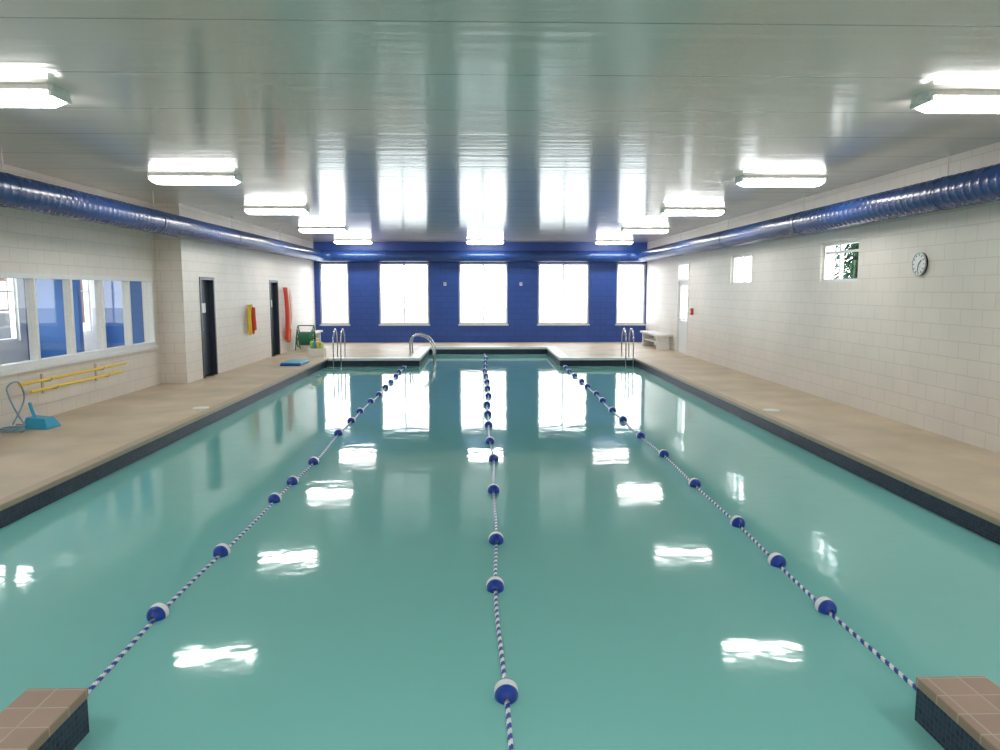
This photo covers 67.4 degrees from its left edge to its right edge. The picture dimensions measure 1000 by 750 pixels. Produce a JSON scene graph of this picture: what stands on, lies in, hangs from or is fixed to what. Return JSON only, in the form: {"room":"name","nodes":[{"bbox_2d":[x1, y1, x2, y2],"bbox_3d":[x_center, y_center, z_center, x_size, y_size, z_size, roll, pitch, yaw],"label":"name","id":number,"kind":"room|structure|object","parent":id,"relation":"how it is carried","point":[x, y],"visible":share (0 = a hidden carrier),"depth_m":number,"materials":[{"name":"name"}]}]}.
{"room":"indoor swimming pool","nodes":[
{"label":"indoor swimming pool","id":0,"kind":"room"},
{"bbox_2d":[0,278,97,363],"bbox_3d":[-10.788,-0.862,11.205,0.200,2.950,19.000,0,6,-1],"label":"wall","id":1,"kind":"structure","parent":0,"point":[10,351],"depth_m":17.02,"materials":[{"name":"white paint"}]},
{"bbox_2d":[0,278,17,341],"bbox_3d":[-10.903,-1.449,15.716,0.100,1.600,2.300,0,6,-1],"label":"window","id":2,"kind":"structure","parent":1,"relation":"in","point":[11,291],"depth_m":16.81,"materials":[{"name":"white plastic"}]},
{"bbox_2d":[81,280,90,332],"bbox_3d":[-10.985,-1.815,18.944,0.100,1.600,2.200,0,6,-1],"label":"window","id":3,"kind":"structure","parent":1,"relation":"in","point":[86,285],"depth_m":20.00,"materials":[{"name":"white plastic"}]},
{"bbox_2d":[0,163,161,430],"bbox_3d":[-6.530,-0.543,5.812,0.200,3.530,18.000,0,6,-1],"label":"wall","id":4,"kind":"structure","parent":0,"point":[30,242],"depth_m":11.61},
{"bbox_2d":[18,362,126,393],"bbox_3d":[-6.449,0.033,11.517,0.244,0.280,3.000,0,6,-1],"label":"rack","id":5,"kind":"object","parent":4,"relation":"attached to","point":[42,380],"visible":1,"depth_m":11.15,"materials":[{"name":"yellow metal"}]},
{"bbox_2d":[0,272,155,371],"bbox_3d":[-6.585,-0.670,9.597,0.160,1.290,9.650,0,6,-1],"label":"window","id":6,"kind":"structure","parent":4,"relation":"in","point":[30,278],"depth_m":11.61,"materials":[{"name":"white plastic"}]},
{"bbox_2d":[0,345,157,375],"bbox_3d":[-6.511,-0.004,9.674,0.070,0.050,9.650,0,6,-1],"label":"trim","id":7,"kind":"structure","parent":4,"relation":"attached to","point":[20,370],"depth_m":11.41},
{"bbox_2d":[23,279,144,359],"bbox_3d":[-8.656,-1.572,17.244,4.370,2.900,0.150,0,6,-1],"label":"wall","id":8,"kind":"structure","parent":0,"point":[50,304],"depth_m":17.17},
{"bbox_2d":[103,281,119,347],"bbox_3d":[-8.847,-1.949,20.795,4.570,2.950,0.200,0,6,-1],"label":"wall","id":9,"kind":"structure","parent":0,"point":[109,287],"depth_m":20.68,"materials":[{"name":"blue paint"}]},
{"bbox_2d":[152,203,174,383],"bbox_3d":[-6.530,-1.546,14.659,0.250,3.530,0.200,0,6,-1],"label":"wall","id":10,"kind":"structure","parent":0,"point":[161,242],"depth_m":14.58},
{"bbox_2d":[166,203,315,383],"bbox_3d":[-6.425,-2.188,20.327,0.250,3.530,11.600,0,6,-1],"label":"wall","id":11,"kind":"structure","parent":0,"point":[241,276],"depth_m":17.45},
{"bbox_2d":[199,277,217,377],"bbox_3d":[-6.263,-1.018,15.913,0.185,2.100,0.840,0,6,-1],"label":"door","id":12,"kind":"structure","parent":11,"relation":"in","point":[206,284],"depth_m":16.18,"materials":[{"name":"paint"}]},
{"bbox_2d":[247,305,256,334],"bbox_3d":[-6.146,-1.371,18.564,0.213,0.740,0.411,0,6,-1],"label":"life vest","id":13,"kind":"object","parent":11,"relation":"attached to","point":[251,313],"visible":1,"depth_m":18.48,"materials":[{"name":"yellow fabric"}]},
{"bbox_2d":[269,280,279,356],"bbox_3d":[-6.393,-1.598,21.024,0.185,2.100,0.850,0,6,-1],"label":"door","id":14,"kind":"structure","parent":11,"relation":"in","point":[273,284],"depth_m":21.31,"materials":[{"name":"paint"}]},
{"bbox_2d":[282,287,292,341],"bbox_3d":[-6.214,-1.758,21.966,0.250,1.617,0.397,0,6,-1],"label":"tube","id":15,"kind":"object","parent":11,"relation":"attached to","point":[288,317],"visible":1,"depth_m":21.84,"materials":[{"name":"red plastic"}]},
{"bbox_2d":[313,242,646,342],"bbox_3d":[-0.652,-2.872,26.361,12.100,3.530,0.250,0,6,-1],"label":"wall","id":16,"kind":"structure","parent":0,"point":[363,277],"depth_m":26.25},
{"bbox_2d":[319,263,348,323],"bbox_3d":[-5.769,-2.835,26.210,1.000,2.130,0.100,0,6,-1],"label":"window","id":17,"kind":"structure","parent":16,"relation":"in","point":[320,264],"depth_m":26.14,"materials":[{"name":"white plastic"}]},
{"bbox_2d":[320,324,349,325],"bbox_3d":[-5.767,-1.745,26.228,1.060,0.040,0.090,0,6,-1],"label":"trim","id":18,"kind":"structure","parent":16,"relation":"attached to","point":[322,324],"depth_m":26.19,"materials":[{"name":"white"}]},
{"bbox_2d":[379,263,428,323],"bbox_3d":[-3.350,-2.841,26.271,1.740,2.130,0.100,0,6,-1],"label":"window","id":19,"kind":"structure","parent":16,"relation":"in","point":[380,264],"depth_m":26.20,"materials":[{"name":"white plastic"}]},
{"bbox_2d":[379,324,429,325],"bbox_3d":[-3.348,-1.752,26.289,1.800,0.040,0.090,0,6,-1],"label":"trim","id":20,"kind":"structure","parent":16,"relation":"attached to","point":[379,324],"depth_m":26.25,"materials":[{"name":"white"}]},
{"bbox_2d":[459,263,507,323],"bbox_3d":[-0.586,-2.849,26.340,1.710,2.130,0.100,0,6,-1],"label":"window","id":21,"kind":"structure","parent":16,"relation":"in","point":[460,264],"depth_m":26.29,"materials":[{"name":"white plastic"}]},
{"bbox_2d":[458,324,508,325],"bbox_3d":[-0.584,-1.759,26.358,1.770,0.040,0.090,0,6,-1],"label":"trim","id":22,"kind":"structure","parent":16,"relation":"attached to","point":[458,324],"depth_m":26.31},
{"bbox_2d":[538,263,588,323],"bbox_3d":[2.228,-2.857,26.411,1.800,2.130,0.100,0,6,-1],"label":"window","id":23,"kind":"structure","parent":16,"relation":"in","point":[539,264],"depth_m":26.37,"materials":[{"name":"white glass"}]},
{"bbox_2d":[537,324,589,325],"bbox_3d":[2.231,-1.768,26.429,1.860,0.040,0.090,0,6,-1],"label":"trim","id":24,"kind":"structure","parent":16,"relation":"attached to","point":[537,324],"depth_m":26.38,"materials":[{"name":"white"}]},
{"bbox_2d":[615,324,645,324],"bbox_3d":[4.600,-1.774,26.489,1.080,0.040,0.090,0,6,-1],"label":"trim","id":25,"kind":"structure","parent":16,"relation":"attached to","point":[615,324],"depth_m":26.44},
{"bbox_2d":[616,263,645,323],"bbox_3d":[4.597,-2.864,26.471,1.020,2.130,0.100,0,6,-1],"label":"window","id":26,"kind":"structure","parent":16,"relation":"in","point":[643,264],"depth_m":26.41,"materials":[{"name":"white plastic"}]},
{"bbox_2d":[0,0,999,241],"bbox_3d":[-0.501,-3.031,11.422,12.550,0.150,29.900,0,6,-1],"label":"ceiling","id":27,"kind":"structure","parent":0,"point":[386,120],"depth_m":6.71,"materials":[{"name":"paint"}]},
{"bbox_2d":[0,83,70,107],"bbox_3d":[-4.243,-2.295,6.175,1.260,0.130,0.320,0,6,-1],"label":"ceiling light fixture","id":28,"kind":"object","parent":27,"relation":"attached to","point":[17,95],"depth_m":6.07,"materials":[{"name":"white plastic"}]},
{"bbox_2d":[147,173,242,184],"bbox_3d":[-4.381,-2.818,10.794,1.260,0.130,0.320,0,6,-1],"label":"ceiling light fixture","id":29,"kind":"object","parent":27,"relation":"attached to","point":[158,178],"depth_m":10.66,"materials":[{"name":"white plastic"}]},
{"bbox_2d":[243,207,309,214],"bbox_3d":[-4.491,-3.308,15.115,1.260,0.130,0.320,0,6,-1],"label":"ceiling light fixture","id":30,"kind":"object","parent":27,"relation":"attached to","point":[250,210],"depth_m":14.98,"materials":[{"name":"white plastic"}]},
{"bbox_2d":[298,227,347,232],"bbox_3d":[-4.715,-3.859,19.980,1.260,0.130,0.320,0,6,-1],"label":"ceiling light fixture","id":31,"kind":"object","parent":27,"relation":"attached to","point":[302,229],"depth_m":19.84,"materials":[{"name":"white plastic"}]},
{"bbox_2d":[333,240,372,243],"bbox_3d":[-4.859,-4.411,24.846,1.260,0.130,0.320,0,6,-1],"label":"ceiling light fixture","id":32,"kind":"object","parent":27,"relation":"attached to","point":[335,241],"depth_m":24.70,"materials":[{"name":"white plastic"}]},
{"bbox_2d":[466,240,503,243],"bbox_3d":[-0.491,-4.424,24.956,1.260,0.130,0.320,0,6,-1],"label":"ceiling light fixture","id":33,"kind":"object","parent":27,"relation":"attached to","point":[467,241],"depth_m":24.81,"materials":[{"name":"white plastic"}]},
{"bbox_2d":[0,145,999,261],"bbox_3d":[-0.266,-2.606,11.449,11.459,0.700,29.246,0,6,-1],"label":"ventilation duct","id":34,"kind":"object","parent":27,"relation":"attached to","point":[982,185],"visible":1,"depth_m":11.80,"materials":[{"name":"blue metal"}]},
{"bbox_2d":[595,240,633,243],"bbox_3d":[3.808,-4.436,25.064,1.260,0.130,0.320,0,6,-1],"label":"ceiling light fixture","id":35,"kind":"object","parent":27,"relation":"attached to","point":[596,241],"depth_m":24.92,"materials":[{"name":"white plastic"}]},
{"bbox_2d":[621,228,668,233],"bbox_3d":[3.902,-3.884,20.196,1.260,0.130,0.320,0,6,-1],"label":"ceiling light fixture","id":36,"kind":"object","parent":27,"relation":"attached to","point":[624,230],"depth_m":20.06,"materials":[{"name":"white plastic"}]},
{"bbox_2d":[660,208,724,215],"bbox_3d":[3.936,-3.332,15.327,1.260,0.130,0.320,0,6,-1],"label":"ceiling light fixture","id":37,"kind":"object","parent":27,"relation":"attached to","point":[665,211],"depth_m":15.19,"materials":[{"name":"white plastic"}]},
{"bbox_2d":[735,175,826,186],"bbox_3d":[4.116,-2.843,11.008,1.260,0.130,0.320,0,6,-1],"label":"ceiling light fixture","id":38,"kind":"object","parent":27,"relation":"attached to","point":[743,180],"depth_m":10.87,"materials":[{"name":"white plastic"}]},
{"bbox_2d":[910,89,999,112],"bbox_3d":[4.194,-2.319,6.388,1.260,0.130,0.320,0,6,-1],"label":"ceiling light fixture","id":39,"kind":"object","parent":27,"relation":"attached to","point":[936,100],"depth_m":6.26,"materials":[{"name":"white plastic"}]},
{"bbox_2d":[0,342,999,512],"bbox_3d":[-0.526,0.527,11.825,12.100,0.050,29.400,0,6,-1],"label":"floor","id":40,"kind":"structure","parent":0,"point":[30,457],"depth_m":10.58,"materials":[{"name":"tile"}]},
{"bbox_2d":[0,381,25,432],"bbox_3d":[-6.332,0.408,9.848,0.266,0.616,0.811,-2,7,-16],"label":"hose","id":41,"kind":"object","parent":40,"relation":"on","point":[22,427],"visible":1,"depth_m":9.74,"materials":[{"name":"rubber"}]},
{"bbox_2d":[24,402,60,428],"bbox_3d":[-6.138,0.531,10.021,0.368,0.342,0.278,0,6,2],"label":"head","id":42,"kind":"object","parent":40,"relation":"on","point":[35,421],"visible":0.98,"depth_m":9.93},
{"bbox_2d":[193,406,208,409],"bbox_3d":[-4.654,0.511,11.668,0.240,0.016,0.240,0,6,-1],"label":"lid","id":43,"kind":"object","parent":40,"relation":"on","point":[201,407],"visible":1,"depth_m":11.64,"materials":[{"name":"white paint"}]},
{"bbox_2d":[280,359,309,365],"bbox_3d":[-5.092,-0.311,18.661,0.520,0.076,1.000,0,6,-1],"label":"foam mat","id":44,"kind":"object","parent":40,"relation":"on","point":[292,362],"visible":1,"depth_m":18.26,"materials":[{"name":"blue plastic"}]},
{"bbox_2d":[295,325,315,350],"bbox_3d":[-5.931,-1.144,22.874,0.600,0.751,0.631,0,6,-1],"label":"hose reel","id":45,"kind":"object","parent":40,"relation":"on","point":[304,338],"visible":0.88,"depth_m":22.71,"materials":[{"name":"green plastic"}]},
{"bbox_2d":[298,330,322,347],"bbox_3d":[-6.184,-1.185,24.574,0.400,0.480,1.800,0,6,-1],"label":"bench","id":46,"kind":"object","parent":40,"relation":"on","point":[317,332],"visible":0.29,"depth_m":25.16,"materials":[{"name":"white paint"}]},
{"bbox_2d":[308,341,325,356],"bbox_3d":[-5.078,-0.730,20.828,0.440,0.420,0.320,0,6,-1],"label":"crate","id":47,"kind":"object","parent":40,"relation":"on","point":[316,349],"visible":1,"depth_m":20.69,"materials":[{"name":"white paint"}]},
{"bbox_2d":[332,328,346,366],"bbox_3d":[-4.332,-0.403,20.233,0.290,1.705,0.685,0,6,-1],"label":"pool ladder","id":48,"kind":"object","parent":40,"relation":"on","point":[334,330],"visible":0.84,"depth_m":19.93,"materials":[{"name":"silver metal"}]},
{"bbox_2d":[409,333,435,361],"bbox_3d":[-2.225,-0.694,21.559,0.740,0.984,0.800,0,6,-1],"label":"stair handrail","id":49,"kind":"object","parent":40,"relation":"on","point":[416,334],"visible":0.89,"depth_m":21.22,"materials":[{"name":"silver metal"}]},
{"bbox_2d":[328,346,632,360],"bbox_3d":[-0.545,-0.655,22.166,8.210,0.070,4.150,0,6,-1],"label":"pool coping","id":50,"kind":"object","parent":40,"relation":"on","point":[419,354],"visible":1,"depth_m":20.55},
{"bbox_2d":[0,349,999,544],"bbox_3d":[-0.300,1.187,12.661,8.270,1.449,22.900,0,6,-1],"label":"pool edge","id":51,"kind":"object","parent":40,"relation":"in","point":[984,528],"visible":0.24,"depth_m":9.21,"materials":[{"name":"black tile"}]},
{"bbox_2d":[0,688,88,749],"bbox_3d":[-2.000,2.312,2.234,0.276,1.462,2.618,0,6,-1],"label":"pier","id":52,"kind":"object","parent":51,"relation":"on","point":[39,718],"visible":1,"depth_m":3.26,"materials":[{"name":"brown tile"}]},
{"bbox_2d":[0,354,999,749],"bbox_3d":[-0.300,0.615,12.596,8.270,0.001,22.900,0,6,-1],"label":"pool water","id":53,"kind":"object","parent":51,"relation":"in","point":[356,612],"visible":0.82,"depth_m":5.29,"materials":[{"name":"teal liquid"}]},
{"bbox_2d":[88,365,406,693],"bbox_3d":[-2.295,0.689,11.785,0.176,0.122,16.714,0,6,-1],"label":"lane rope","id":54,"kind":"object","parent":53,"relation":"on","point":[159,611],"visible":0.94,"depth_m":5.74,"materials":[{"name":"blue plastic"}]},
{"bbox_2d":[482,353,517,749],"bbox_3d":[-0.196,0.597,12.598,0.177,0.122,22.884,0,6,-1],"label":"lane rope","id":55,"kind":"object","parent":53,"relation":"on","point":[505,689],"visible":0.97,"depth_m":5.05,"materials":[{"name":"blue plastic"}]},
{"bbox_2d":[563,364,916,690],"bbox_3d":[1.922,0.677,11.891,0.174,0.122,16.714,0,6,-1],"label":"lane rope","id":56,"kind":"object","parent":53,"relation":"on","point":[822,604],"visible":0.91,"depth_m":5.55,"materials":[{"name":"blue plastic"}]},
{"bbox_2d":[915,676,999,749],"bbox_3d":[2.168,2.300,2.338,0.336,1.462,2.618,0,6,-1],"label":"pier","id":57,"kind":"object","parent":51,"relation":"on","point":[959,712],"visible":1,"depth_m":3.34,"materials":[{"name":"brown tile"}]},
{"bbox_2d":[0,358,999,525],"bbox_3d":[-0.252,0.650,10.663,8.470,0.057,19.050,0,6,-1],"label":"coping","id":58,"kind":"object","parent":40,"relation":"on","point":[971,507],"visible":1,"depth_m":8.38},
{"bbox_2d":[620,328,633,365],"bbox_3d":[3.466,-0.426,20.429,0.290,1.705,0.685,0,6,-1],"label":"pool ladder","id":59,"kind":"object","parent":40,"relation":"on","point":[623,328],"visible":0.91,"depth_m":20.14,"materials":[{"name":"silver metal"}]},
{"bbox_2d":[640,331,671,349],"bbox_3d":[4.955,-1.115,23.960,0.480,0.480,2.400,0,6,-1],"label":"bench","id":60,"kind":"object","parent":40,"relation":"on","point":[662,339],"visible":1,"depth_m":22.96,"materials":[{"name":"white paint"}]},
{"bbox_2d":[763,409,778,411],"bbox_3d":[4.135,0.537,11.442,0.240,0.016,0.240,0,6,-1],"label":"lid","id":61,"kind":"object","parent":40,"relation":"on","point":[767,410],"visible":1,"depth_m":11.38,"materials":[{"name":"white paint"}]},
{"bbox_2d":[646,142,999,453],"bbox_3d":[5.647,-1.220,11.784,0.250,3.530,29.400,0,6,-1],"label":"wall","id":62,"kind":"structure","parent":0,"point":[894,343],"depth_m":11.10,"materials":[{"name":"white brick"}]},
{"bbox_2d":[676,261,689,354],"bbox_3d":[5.317,-1.932,21.662,0.188,2.620,1.200,0,6,-1],"label":"door","id":63,"kind":"structure","parent":62,"relation":"in","point":[681,324],"depth_m":22.04,"materials":[{"name":"white paint"}]},
{"bbox_2d":[732,253,751,283],"bbox_3d":[5.492,-2.368,16.810,0.100,0.660,1.350,0,6,-1],"label":"window","id":64,"kind":"structure","parent":62,"relation":"in","point":[735,258],"depth_m":17.15,"materials":[{"name":"white plastic"}]},
{"bbox_2d":[822,239,858,281],"bbox_3d":[5.609,-1.847,12.216,0.100,0.660,1.300,0,6,-1],"label":"window","id":65,"kind":"structure","parent":62,"relation":"in","point":[827,246],"depth_m":12.36,"materials":[{"name":"white plastic"}]},
{"bbox_2d":[912,252,927,275],"bbox_3d":[5.546,-1.466,9.912,0.044,0.316,0.316,0,6,-1],"label":"wall clock","id":66,"kind":"object","parent":62,"relation":"attached to","point":[920,260],"visible":1,"depth_m":9.88,"materials":[{"name":"white paint"}]},
{"label":"outside","id":67,"kind":"structure","parent":0,"visible":0},
{"bbox_2d":[83,308,686,330],"bbox_3d":[-0.886,-1.774,35.012,120.000,0.100,110.000,0,6,-1],"label":"ground","id":68,"kind":"structure","parent":67,"point":[330,315],"depth_m":63.05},
{"bbox_2d":[0,311,11,338],"bbox_3d":[-16.102,-1.259,23.583,1.820,1.450,4.450,0,6,-1],"label":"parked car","id":69,"kind":"object","parent":68,"relation":"on","point":[5,326],"visible":0.02,"depth_m":23.19,"materials":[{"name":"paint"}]},
{"bbox_2d":[0,278,84,322],"bbox_3d":[-31.130,-4.752,43.970,8.600,3.800,30.600,0,6,-1],"label":"neighbouring building","id":70,"kind":"structure","parent":68,"relation":"on","point":[4,298],"depth_m":41.00,"materials":[{"name":"white paint"}]},
{"bbox_2d":[834,243,858,278],"bbox_3d":[9.310,-3.002,19.655,3.084,5.798,3.004,0,6,-1],"label":"evergreen tree","id":71,"kind":"object","parent":68,"relation":"on","point":[851,265],"visible":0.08,"depth_m":19.47,"materials":[{"name":"green plant"}]}
]}

